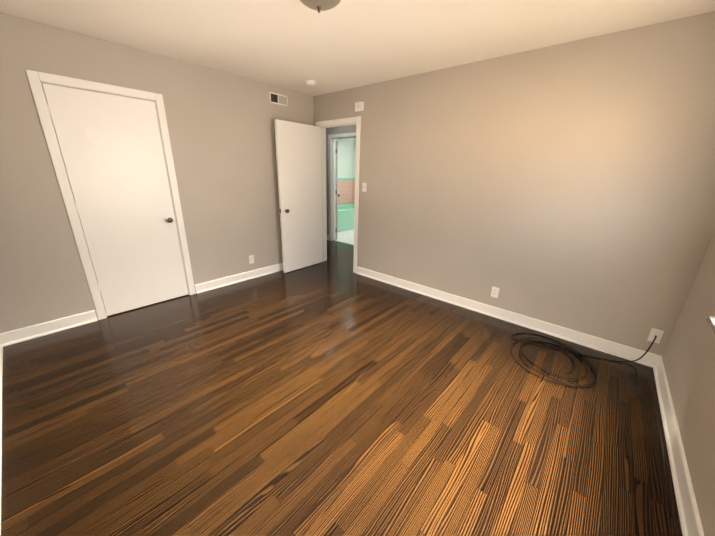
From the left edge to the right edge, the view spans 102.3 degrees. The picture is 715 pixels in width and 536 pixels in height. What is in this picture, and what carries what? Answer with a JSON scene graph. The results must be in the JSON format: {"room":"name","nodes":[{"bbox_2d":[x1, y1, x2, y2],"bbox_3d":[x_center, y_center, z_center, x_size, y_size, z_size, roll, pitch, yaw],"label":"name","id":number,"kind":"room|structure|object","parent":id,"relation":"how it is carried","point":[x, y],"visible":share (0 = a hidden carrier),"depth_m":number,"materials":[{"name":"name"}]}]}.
{"room":"empty bedroom","nodes":[
{"label":"empty bedroom","id":0,"kind":"room"},
{"bbox_2d":[0,335,3,535],"bbox_3d":[-1.395,1.062,1.094,4.122,0.111,0.024,17,24,38],"label":"baseboard","id":1,"kind":"structure","parent":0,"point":[1,336],"depth_m":1.78,"materials":[{"name":"white paint"}]},
{"bbox_2d":[0,13,313,332],"bbox_3d":[-1.838,-0.908,3.270,0.120,2.440,3.705,17,24,38],"label":"wall","id":2,"kind":"structure","parent":0,"point":[221,127],"depth_m":2.71,"materials":[{"name":"beige paint"}]},
{"bbox_2d":[0,310,97,345],"bbox_3d":[-2.735,0.527,2.583,0.024,0.111,0.595,17,24,38],"label":"baseboard","id":3,"kind":"structure","parent":2,"relation":"attached to","point":[38,330],"depth_m":2.56,"materials":[{"name":"white paint"}]},
{"bbox_2d":[25,69,195,319],"bbox_3d":[-2.264,-0.602,2.848,0.136,2.107,0.894,17,24,38],"label":"door frame","id":4,"kind":"structure","parent":2,"relation":"attached to","point":[36,79],"depth_m":2.58,"materials":[{"name":"white paint"}]},
{"bbox_2d":[42,83,187,315],"bbox_3d":[-2.218,-0.557,2.814,0.104,2.022,0.764,17,24,38],"label":"closet door","id":5,"kind":"structure","parent":2,"relation":"in","point":[111,149],"depth_m":2.76,"materials":[{"name":"white paint"}]},
{"bbox_2d":[195,263,282,293],"bbox_3d":[-1.310,0.039,4.150,0.024,0.111,1.930,17,24,38],"label":"baseboard","id":6,"kind":"structure","parent":2,"relation":"attached to","point":[221,282],"depth_m":3.82,"materials":[{"name":"white paint"}]},
{"bbox_2d":[249,255,253,263],"bbox_3d":[-1.448,-0.117,3.935,0.009,0.115,0.070,17,24,38],"label":"electrical outlet","id":7,"kind":"object","parent":2,"relation":"attached to","point":[251,259],"visible":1,"depth_m":3.93,"materials":[{"name":"white plastic"}]},
{"bbox_2d":[269,92,287,105],"bbox_3d":[-1.013,-2.174,3.711,0.008,0.120,0.270,17,24,38],"label":"air vent","id":8,"kind":"object","parent":2,"relation":"in","point":[276,98],"visible":1,"depth_m":3.71,"materials":[{"name":"white plastic"}]},
{"bbox_2d":[326,125,355,234],"bbox_3d":[0.063,-1.593,5.458,3.900,2.440,0.120,17,24,38],"label":"wall","id":9,"kind":"structure","parent":0,"point":[341,129],"depth_m":5.65,"materials":[{"name":"beige paint"}]},
{"bbox_2d":[336,140,339,238],"bbox_3d":[-0.468,-1.704,6.367,0.173,2.022,0.712,0,19,-5],"label":"bathroom door","id":10,"kind":"structure","parent":9,"relation":"in","point":[336,181],"depth_m":5.95,"materials":[{"name":"white paint"}]},
{"bbox_2d":[328,132,355,240],"bbox_3d":[-0.228,-1.521,5.745,0.854,2.107,0.152,17,24,38],"label":"door frame","id":11,"kind":"structure","parent":9,"relation":"attached to","point":[332,138],"depth_m":5.87,"materials":[{"name":"white paint"}]},
{"bbox_2d":[1,229,681,535],"bbox_3d":[0.001,0.158,4.159,6.440,0.066,6.920,17,24,38],"label":"floor","id":12,"kind":"structure","parent":0,"point":[333,394],"depth_m":1.73,"materials":[{"name":"brown wood"}]},
{"bbox_2d":[337,204,354,231],"bbox_3d":[-0.457,-1.335,7.628,0.760,0.534,1.810,17,24,38],"label":"bathtub","id":13,"kind":"object","parent":12,"relation":"on","point":[345,217],"visible":0.23,"depth_m":7.30,"materials":[{"name":"green ceramic"}]},
{"bbox_2d":[510,333,656,386],"bbox_3d":[1.743,0.650,2.326,0.949,0.265,0.782,17,24,38],"label":"cord","id":14,"kind":"object","parent":12,"relation":"on","point":[570,351],"visible":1,"depth_m":2.38,"materials":[{"name":"black plastic"}]},
{"bbox_2d":[336,138,353,177],"bbox_3d":[-0.799,-2.326,7.575,0.100,2.440,2.130,17,24,38],"label":"wall","id":15,"kind":"structure","parent":0,"point":[345,156],"depth_m":7.84,"materials":[{"name":"paint"}]},
{"bbox_2d":[337,178,352,204],"bbox_3d":[-0.809,-1.743,7.683,0.016,1.254,2.010,17,24,38],"label":"wall tile","id":16,"kind":"structure","parent":15,"relation":"attached to","point":[346,189],"depth_m":8.09,"materials":[{"name":"pink tile"}]},
{"bbox_2d":[353,138,355,177],"bbox_3d":[0.855,-2.257,7.500,2.520,2.440,0.100,17,24,38],"label":"wall","id":17,"kind":"structure","parent":0,"point":[354,159],"depth_m":8.04,"materials":[{"name":"paint"}]},
{"bbox_2d":[353,178,354,203],"bbox_3d":[0.765,-1.699,7.675,2.420,1.254,0.016,17,24,38],"label":"wall tile","id":18,"kind":"structure","parent":17,"relation":"attached to","point":[353,178],"depth_m":8.30,"materials":[{"name":"pink tile"}]},
{"bbox_2d":[0,0,714,95],"bbox_3d":[0.024,-2.282,3.517,6.720,0.100,7.120,17,24,38],"label":"ceiling","id":19,"kind":"structure","parent":0,"point":[293,45],"depth_m":2.13,"materials":[{"name":"white paint"}]},
{"bbox_2d":[306,80,316,85],"bbox_3d":[-0.550,-2.191,3.415,0.128,0.037,0.128,17,24,38],"label":"smoke detector","id":20,"kind":"object","parent":19,"relation":"attached to","point":[311,82],"visible":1,"depth_m":3.38,"materials":[{"name":"white plastic"}]},
{"bbox_2d":[300,0,340,12],"bbox_3d":[-0.221,-1.542,1.654,0.306,0.130,0.306,17,24,38],"label":"ceiling lamp","id":21,"kind":"object","parent":19,"relation":"attached to","point":[319,6],"visible":1,"depth_m":1.66,"materials":[{"name":"white glass"}]},
{"bbox_2d":[313,11,714,355],"bbox_3d":[0.983,-0.817,3.219,4.242,2.440,0.120,17,24,38],"label":"wall","id":22,"kind":"structure","parent":0,"point":[570,185],"depth_m":2.50,"materials":[{"name":"beige paint"}]},
{"bbox_2d":[274,119,322,272],"bbox_3d":[-0.805,-0.978,4.179,0.173,2.022,0.767,16,24,37],"label":"bedroom door","id":23,"kind":"structure","parent":22,"relation":"in","point":[298,151],"depth_m":4.11,"materials":[{"name":"white paint"}]},
{"bbox_2d":[315,116,360,272],"bbox_3d":[-0.265,-1.033,4.288,0.854,2.107,0.152,17,24,38],"label":"door frame","id":24,"kind":"structure","parent":22,"relation":"attached to","point":[324,125],"depth_m":4.15,"materials":[{"name":"white paint"}]},
{"bbox_2d":[355,101,363,111],"bbox_3d":[0.020,-2.022,3.607,0.120,0.100,0.042,17,24,38],"label":"detector","id":25,"kind":"object","parent":22,"relation":"attached to","point":[359,106],"visible":1,"depth_m":3.59,"materials":[{"name":"white plastic"}]},
{"bbox_2d":[362,183,366,191],"bbox_3d":[0.088,-1.081,3.855,0.070,0.115,0.019,17,24,38],"label":"light switch","id":26,"kind":"object","parent":22,"relation":"attached to","point":[364,186],"visible":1,"depth_m":3.86,"materials":[{"name":"white plastic"}]},
{"bbox_2d":[491,286,498,297],"bbox_3d":[1.450,0.256,3.040,0.070,0.115,0.009,17,24,38],"label":"electrical outlet","id":27,"kind":"object","parent":22,"relation":"attached to","point":[494,291],"visible":1,"depth_m":3.04,"materials":[{"name":"white plastic"}]},
{"bbox_2d":[356,266,656,366],"bbox_3d":[1.193,0.389,3.304,3.185,0.111,0.024,17,24,38],"label":"baseboard","id":28,"kind":"structure","parent":22,"relation":"attached to","point":[610,347],"depth_m":2.89,"materials":[{"name":"white paint"}]},
{"bbox_2d":[647,328,663,343],"bbox_3d":[2.363,0.542,2.282,0.070,0.115,0.032,17,24,38],"label":"outlet plate","id":29,"kind":"object","parent":22,"relation":"attached to","point":[657,333],"visible":1,"depth_m":2.29,"materials":[{"name":"white plastic"}]},
{"bbox_2d":[662,232,714,535],"bbox_3d":[1.363,0.053,0.658,0.120,2.440,3.465,17,24,38],"label":"wall","id":30,"kind":"structure","parent":0,"point":[688,356],"depth_m":1.62,"materials":[{"name":"beige paint"}]},
{"bbox_2d":[652,355,703,535],"bbox_3d":[1.289,1.137,1.083,0.024,0.111,3.435,17,24,38],"label":"baseboard","id":31,"kind":"structure","parent":30,"relation":"attached to","point":[690,519],"depth_m":1.50,"materials":[{"name":"white paint"}]},
{"bbox_2d":[707,316,714,333],"bbox_3d":[1.481,0.460,0.996,0.143,0.030,1.505,17,24,38],"label":"window sill","id":32,"kind":"structure","parent":30,"relation":"attached to","point":[711,321],"depth_m":1.52,"materials":[{"name":"stone"}]}
]}

